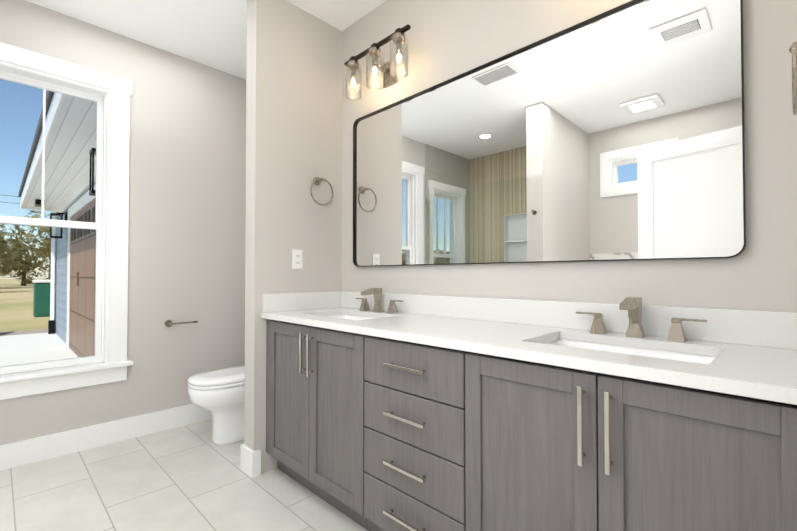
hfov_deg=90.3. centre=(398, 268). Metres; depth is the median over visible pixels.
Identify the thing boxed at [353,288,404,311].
faucet
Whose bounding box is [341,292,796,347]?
backsplash
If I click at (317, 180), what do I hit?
towel ring
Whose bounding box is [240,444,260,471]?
baseboard
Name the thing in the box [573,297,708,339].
faucet
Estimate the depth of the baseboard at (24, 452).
2.55 m
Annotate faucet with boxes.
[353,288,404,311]
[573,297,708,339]
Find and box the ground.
[0,279,49,335]
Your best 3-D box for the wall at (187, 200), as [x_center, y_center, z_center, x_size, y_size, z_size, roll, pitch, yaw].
[-2.336,-0.221,2.315,0.150,2.740,3.500,-1,-1,45]
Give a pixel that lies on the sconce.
(387, 74)
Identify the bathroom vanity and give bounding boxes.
[261,316,796,530]
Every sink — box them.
[317,312,372,319]
[541,332,720,363]
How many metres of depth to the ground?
13.08 m
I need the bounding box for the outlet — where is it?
[292,249,302,268]
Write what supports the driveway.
on the ground
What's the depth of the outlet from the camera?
2.38 m
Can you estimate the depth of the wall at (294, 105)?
2.34 m
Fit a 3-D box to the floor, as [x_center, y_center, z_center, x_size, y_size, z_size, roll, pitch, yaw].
[-0.608,1.181,0.591,5.000,0.120,3.500,-1,-1,45]
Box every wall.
[0,0,245,444]
[244,0,341,473]
[342,0,796,311]
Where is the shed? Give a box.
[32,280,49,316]
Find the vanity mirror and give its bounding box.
[353,0,745,266]
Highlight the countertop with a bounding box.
[261,308,796,395]
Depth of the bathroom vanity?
1.18 m
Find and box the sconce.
[344,24,410,99]
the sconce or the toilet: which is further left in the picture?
the toilet
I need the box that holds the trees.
[0,209,50,285]
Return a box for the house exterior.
[18,91,96,356]
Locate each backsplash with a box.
[262,292,340,311]
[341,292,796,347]
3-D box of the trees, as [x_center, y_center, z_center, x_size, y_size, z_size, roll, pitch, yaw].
[-35.697,-2.070,30.664,31.538,7.599,145.540,-1,-1,45]
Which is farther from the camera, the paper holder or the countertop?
the paper holder
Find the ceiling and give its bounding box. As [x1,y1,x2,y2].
[25,0,385,79]
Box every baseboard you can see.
[0,404,211,470]
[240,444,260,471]
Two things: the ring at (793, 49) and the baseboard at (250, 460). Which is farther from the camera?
the baseboard at (250, 460)
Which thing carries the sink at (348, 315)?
in the countertop
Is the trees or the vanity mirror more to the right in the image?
the vanity mirror
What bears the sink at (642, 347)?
in the countertop
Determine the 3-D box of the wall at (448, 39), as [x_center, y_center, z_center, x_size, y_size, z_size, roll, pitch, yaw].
[0.120,-0.222,2.247,3.446,2.740,0.150,-1,-1,45]
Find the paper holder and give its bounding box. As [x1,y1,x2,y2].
[165,320,197,326]
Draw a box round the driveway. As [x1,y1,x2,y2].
[0,333,78,366]
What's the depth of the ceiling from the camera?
2.53 m
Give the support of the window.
in the wall at (187, 200)
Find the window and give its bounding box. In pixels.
[0,42,132,399]
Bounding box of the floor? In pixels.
[0,418,367,530]
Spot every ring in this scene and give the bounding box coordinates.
[310,177,332,205]
[789,41,796,114]
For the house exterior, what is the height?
4.790 m
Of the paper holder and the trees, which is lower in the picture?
the paper holder
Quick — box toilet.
[187,365,244,444]

